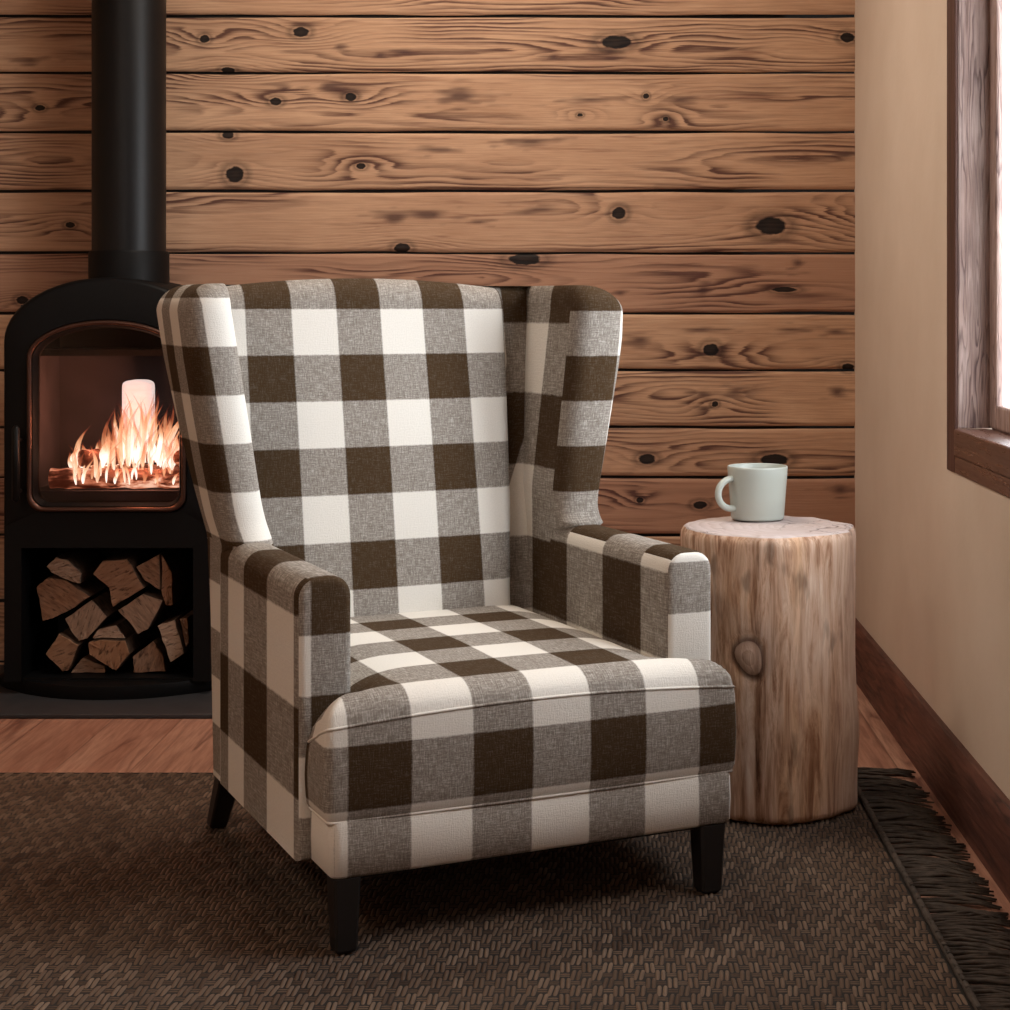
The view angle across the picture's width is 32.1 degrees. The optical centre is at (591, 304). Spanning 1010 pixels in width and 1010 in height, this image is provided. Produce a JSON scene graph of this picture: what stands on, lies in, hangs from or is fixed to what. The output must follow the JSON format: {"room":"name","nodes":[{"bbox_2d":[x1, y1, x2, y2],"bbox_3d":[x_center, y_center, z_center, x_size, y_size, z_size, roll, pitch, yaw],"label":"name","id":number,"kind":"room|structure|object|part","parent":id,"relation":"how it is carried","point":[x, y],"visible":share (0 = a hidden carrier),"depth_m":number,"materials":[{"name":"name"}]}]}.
{"room":"cabin living room","nodes":[
{"label":"cabin living room","id":0,"kind":"room"},
{"bbox_2d":[0,0,854,664],"bbox_3d":[-0.888,-0.275,4.884,3.224,2.566,0.132,0,0,0],"label":"wall","id":1,"kind":"structure","parent":0,"point":[690,163],"depth_m":4.82,"materials":[{"name":"brown wood"}]},
{"bbox_2d":[0,685,1009,984],"bbox_3d":[-0.878,1.040,1.780,3.444,0.080,6.360,0,0,0],"label":"floor","id":2,"kind":"structure","parent":0,"point":[26,745],"depth_m":3.94,"materials":[{"name":"brown wood"}]},
{"bbox_2d":[0,665,211,718],"bbox_3d":[-1.275,0.994,4.519,1.550,0.012,0.585,0,0,0],"label":"hearth slab","id":3,"kind":"object","parent":2,"relation":"on","point":[13,704],"visible":0.08,"depth_m":4.30,"materials":[{"name":"stone"}]},
{"bbox_2d":[0,0,211,699],"bbox_3d":[-1.230,-0.281,4.570,0.610,2.537,0.390,0,0,0],"label":"wood stove","id":4,"kind":"object","parent":3,"relation":"on","point":[70,350],"visible":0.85,"depth_m":4.54,"materials":[{"name":"black metal"}]},
{"bbox_3d":[-1.447,0.399,4.407,0.020,0.192,0.043,0,0,0],"label":"handle","id":5,"kind":"part","parent":4,"relation":"part of","materials":[{"name":"black metal"}]},
{"bbox_2d":[46,627,94,670],"bbox_3d":[-1.358,0.891,4.600,0.084,0.095,0.239,0,0,0],"label":"log","id":6,"kind":"object","parent":4,"relation":"in","point":[66,651],"visible":0.67,"depth_m":4.48,"materials":[{"name":"brown wood"}]},
{"bbox_2d":[66,590,129,640],"bbox_3d":[-1.301,0.811,4.614,0.107,0.105,0.239,0,0,0],"label":"log","id":7,"kind":"object","parent":6,"relation":"on","point":[99,611],"visible":0.89,"depth_m":4.50,"materials":[{"name":"brown wood"}]},
{"bbox_2d":[37,574,106,620],"bbox_3d":[-1.356,0.756,4.604,0.136,0.111,0.239,0,0,0],"label":"log","id":8,"kind":"object","parent":7,"relation":"on","point":[58,595],"visible":0.87,"depth_m":4.49,"materials":[{"name":"brown wood"}]},
{"bbox_2d":[47,548,104,582],"bbox_3d":[-1.354,0.680,4.602,0.089,0.067,0.239,0,0,0],"label":"log","id":9,"kind":"object","parent":8,"relation":"on","point":[77,565],"visible":0.9,"depth_m":4.52,"materials":[{"name":"brown wood"}]},
{"bbox_2d":[71,654,110,672],"bbox_3d":[-1.297,0.927,4.620,0.090,0.039,0.238,0,0,0],"label":"log","id":10,"kind":"object","parent":4,"relation":"in","point":[88,663],"visible":0.56,"depth_m":4.50,"materials":[{"name":"brown wood"}]},
{"bbox_3d":[-1.230,0.123,4.630,0.410,0.017,0.180,0,0,0],"label":"baffle plate","id":11,"kind":"part","parent":4,"relation":"part of","materials":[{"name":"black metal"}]},
{"bbox_3d":[-1.230,0.971,4.570,0.610,0.034,0.390,0,0,0],"label":"plate","id":12,"kind":"part","parent":4,"relation":"part of","materials":[{"name":"black metal"}]},
{"bbox_3d":[-1.230,0.281,4.450,0.400,0.484,0.039,0,0,0],"label":"door","id":13,"kind":"part","parent":4,"relation":"part of","materials":[{"name":"glass"}]},
{"bbox_2d":[48,467,178,488],"bbox_3d":[-1.215,0.447,4.517,0.361,0.054,0.059,0,0,0],"label":"log","id":14,"kind":"object","parent":4,"relation":"in","point":[57,478],"visible":0.84,"depth_m":4.50,"materials":[{"name":"brown wood"}]},
{"bbox_2d":[88,629,151,669],"bbox_3d":[-1.238,0.897,4.596,0.105,0.077,0.238,0,0,0],"label":"log","id":15,"kind":"object","parent":4,"relation":"on","point":[113,652],"visible":0.76,"depth_m":4.48,"materials":[{"name":"brown wood"}]},
{"bbox_2d":[93,614,134,637],"bbox_3d":[-1.244,0.841,4.616,0.085,0.032,0.238,0,0,0],"label":"log","id":16,"kind":"object","parent":15,"relation":"on","point":[120,627],"visible":0.73,"depth_m":4.51,"materials":[{"name":"brown wood"}]},
{"bbox_2d":[68,416,178,484],"bbox_3d":[-1.203,0.340,4.569,0.323,0.243,0.194,0,0,0],"label":"fire","id":17,"kind":"object","parent":4,"relation":"in","point":[128,450],"visible":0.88,"depth_m":4.51,"materials":[{"name":"orange"}]},
{"bbox_2d":[85,463,178,468],"bbox_3d":[-1.200,0.447,4.640,0.300,0.055,0.057,0,0,-2],"label":"log","id":18,"kind":"object","parent":4,"relation":"in","point":[124,466],"visible":0.08,"depth_m":4.62,"materials":[{"name":"brown wood"}]},
{"bbox_2d":[77,444,171,466],"bbox_3d":[-1.215,0.393,4.577,0.258,0.047,0.048,0,0,-43],"label":"log","id":19,"kind":"object","parent":18,"relation":"on","point":[85,457],"visible":0.45,"depth_m":4.50,"materials":[{"name":"brown wood"}]},
{"bbox_2d":[122,379,154,445],"bbox_3d":[-1.192,0.283,4.600,0.082,0.172,0.056,0,0,0],"label":"candle","id":20,"kind":"object","parent":19,"relation":"on","point":[138,395],"visible":0.72,"depth_m":4.57,"materials":[{"name":"white wax"}]},
{"bbox_2d":[173,450,178,465],"bbox_3d":[-1.060,0.393,4.577,0.048,0.047,0.175,0,0,-3],"label":"log","id":21,"kind":"object","parent":18,"relation":"on","point":[176,455],"visible":0.19,"depth_m":4.49,"materials":[{"name":"brown wood"}]},
{"bbox_2d":[118,587,173,633],"bbox_3d":[-1.159,0.794,4.606,0.113,0.104,0.239,0,0,0],"label":"log","id":22,"kind":"object","parent":4,"relation":"in","point":[147,609],"visible":0.83,"depth_m":4.49,"materials":[{"name":"brown wood"}]},
{"bbox_2d":[94,548,154,605],"bbox_3d":[-1.213,0.712,4.600,0.131,0.122,0.239,0,0,0],"label":"log","id":23,"kind":"object","parent":22,"relation":"on","point":[119,572],"visible":0.88,"depth_m":4.48,"materials":[{"name":"brown wood"}]},
{"bbox_2d":[137,548,171,588],"bbox_3d":[-1.140,0.686,4.611,0.061,0.090,0.239,0,0,0],"label":"log","id":24,"kind":"object","parent":22,"relation":"on","point":[150,570],"visible":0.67,"depth_m":4.49,"materials":[{"name":"brown wood"}]},
{"bbox_2d":[133,635,185,671],"bbox_3d":[-1.139,0.905,4.617,0.085,0.081,0.238,0,0,0],"label":"log","id":25,"kind":"object","parent":4,"relation":"in","point":[154,657],"visible":0.68,"depth_m":4.50,"materials":[{"name":"brown wood"}]},
{"bbox_2d":[158,606,192,661],"bbox_3d":[-1.078,0.860,4.596,0.066,0.109,0.239,0,0,0],"label":"log","id":26,"kind":"object","parent":4,"relation":"in","point":[171,631],"visible":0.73,"depth_m":4.48,"materials":[{"name":"brown wood"}]},
{"bbox_2d":[161,548,192,604],"bbox_3d":[-1.093,0.708,4.616,0.028,0.131,0.239,0,0,0],"label":"log","id":27,"kind":"object","parent":4,"relation":"in","point":[177,565],"visible":0.96,"depth_m":4.57,"materials":[{"name":"brown wood"}]},
{"bbox_2d":[180,610,192,646],"bbox_3d":[-1.049,0.843,4.620,0.022,0.075,0.239,0,0,0],"label":"log","id":28,"kind":"object","parent":4,"relation":"in","point":[186,621],"visible":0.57,"depth_m":4.51,"materials":[{"name":"brown wood"}]},
{"bbox_2d":[0,767,1009,1009],"bbox_3d":[-0.555,0.991,2.536,2.490,0.017,2.410,0,0,0],"label":"woven rug","id":29,"kind":"object","parent":2,"relation":"on","point":[118,891],"visible":0.73,"depth_m":2.83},
{"bbox_2d":[156,278,735,953],"bbox_3d":[-0.270,0.470,3.212,0.889,1.048,0.874,0,0,-26],"label":"armchair","id":30,"kind":"object","parent":29,"relation":"on","point":[432,646],"visible":1,"depth_m":3.18,"materials":[{"name":"fabric"}]},
{"bbox_3d":[-0.695,0.938,3.313,0.047,0.113,0.102,0,0,-25],"label":"leg","id":31,"kind":"part","parent":30,"relation":"part of","materials":[{"name":"black paint"}]},
{"bbox_3d":[-0.534,0.657,3.015,0.090,0.450,0.516,0,0,-25],"label":"arm","id":32,"kind":"part","parent":30,"relation":"part of","materials":[{"name":"fabric"}]},
{"bbox_3d":[-0.384,0.938,2.704,0.044,0.113,0.046,0,0,-25],"label":"leg","id":33,"kind":"part","parent":30,"relation":"part of","materials":[{"name":"black paint"}]},
{"bbox_3d":[-0.441,0.303,3.492,0.610,0.714,0.220,0,0,-25],"label":"backrest","id":34,"kind":"part","parent":30,"relation":"part of","materials":[{"name":"fabric"}]},
{"bbox_2d":[305,604,735,822],"bbox_3d":[-0.229,0.696,3.143,0.731,0.199,0.715,0,0,-25],"label":"seat cushion","id":35,"kind":"object","parent":30,"relation":"on","point":[438,712],"depth_m":2.86,"materials":[{"name":"fabric"}]},
{"bbox_3d":[-0.212,0.838,3.106,0.712,0.088,0.620,0,0,-25],"label":"rail","id":36,"kind":"part","parent":30,"relation":"part of","materials":[{"name":"fabric"}]},
{"bbox_3d":[0.062,0.657,3.299,0.090,0.450,0.516,0,0,-25],"label":"arm","id":37,"kind":"part","parent":30,"relation":"part of","materials":[{"name":"fabric"}]},
{"bbox_3d":[0.197,0.938,2.983,0.048,0.113,0.051,0,0,-26],"label":"leg","id":38,"kind":"part","parent":30,"relation":"part of","materials":[{"name":"black paint"}]},
{"bbox_2d":[680,516,858,824],"bbox_3d":[0.357,0.717,3.507,0.359,0.554,0.358,0,0,0],"label":"table","id":39,"kind":"object","parent":29,"relation":"on","point":[783,592],"visible":0.72,"depth_m":3.36,"materials":[{"name":"brown wood"}]},
{"bbox_2d":[715,463,787,521],"bbox_3d":[0.332,0.385,3.602,0.142,0.109,0.125,0,0,13],"label":"mug","id":40,"kind":"object","parent":39,"relation":"on","point":[757,491],"visible":1,"depth_m":3.55,"materials":[{"name":"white ceramic"}]},
{"bbox_3d":[0.273,0.385,3.570,0.048,0.075,0.016,0,0,-24],"label":"handle","id":41,"kind":"part","parent":40,"relation":"part of","materials":[{"name":"white ceramic"}]},
{"bbox_2d":[854,0,1009,799],"bbox_3d":[0.766,-0.275,1.810,0.083,2.550,6.220,0,0,0],"label":"wall","id":42,"kind":"structure","parent":0,"point":[933,541],"depth_m":3.93,"materials":[{"name":"beige paint"}]},
{"bbox_2d":[855,617,1009,902],"bbox_3d":[0.712,0.929,1.760,0.026,0.141,6.120,0,0,0],"label":"baseboard","id":43,"kind":"structure","parent":42,"relation":"attached to","point":[979,809],"depth_m":3.52,"materials":[{"name":"brown wood"}]},
{"bbox_2d":[947,0,1009,497],"bbox_3d":[0.763,-0.421,2.966,0.088,1.513,1.189,0,0,0],"label":"window","id":44,"kind":"structure","parent":42,"relation":"in","point":[974,27],"depth_m":3.48,"materials":[{"name":"brown wood"}]},
{"bbox_3d":[0.725,-0.421,3.522,0.007,1.513,0.078,0,0,0],"label":"casing","id":45,"kind":"part","parent":44,"relation":"part of","materials":[{"name":"brown wood"}]},
{"bbox_3d":[0.763,0.273,2.951,0.088,0.054,1.062,0,0,0],"label":"sill","id":46,"kind":"part","parent":44,"relation":"part of","materials":[{"name":"brown wood"}]},
{"bbox_3d":[0.797,-0.427,3.225,0.015,1.346,0.516,0,0,0],"label":"sash","id":47,"kind":"part","parent":44,"relation":"part of","materials":[{"name":"brown wood"}]}
]}

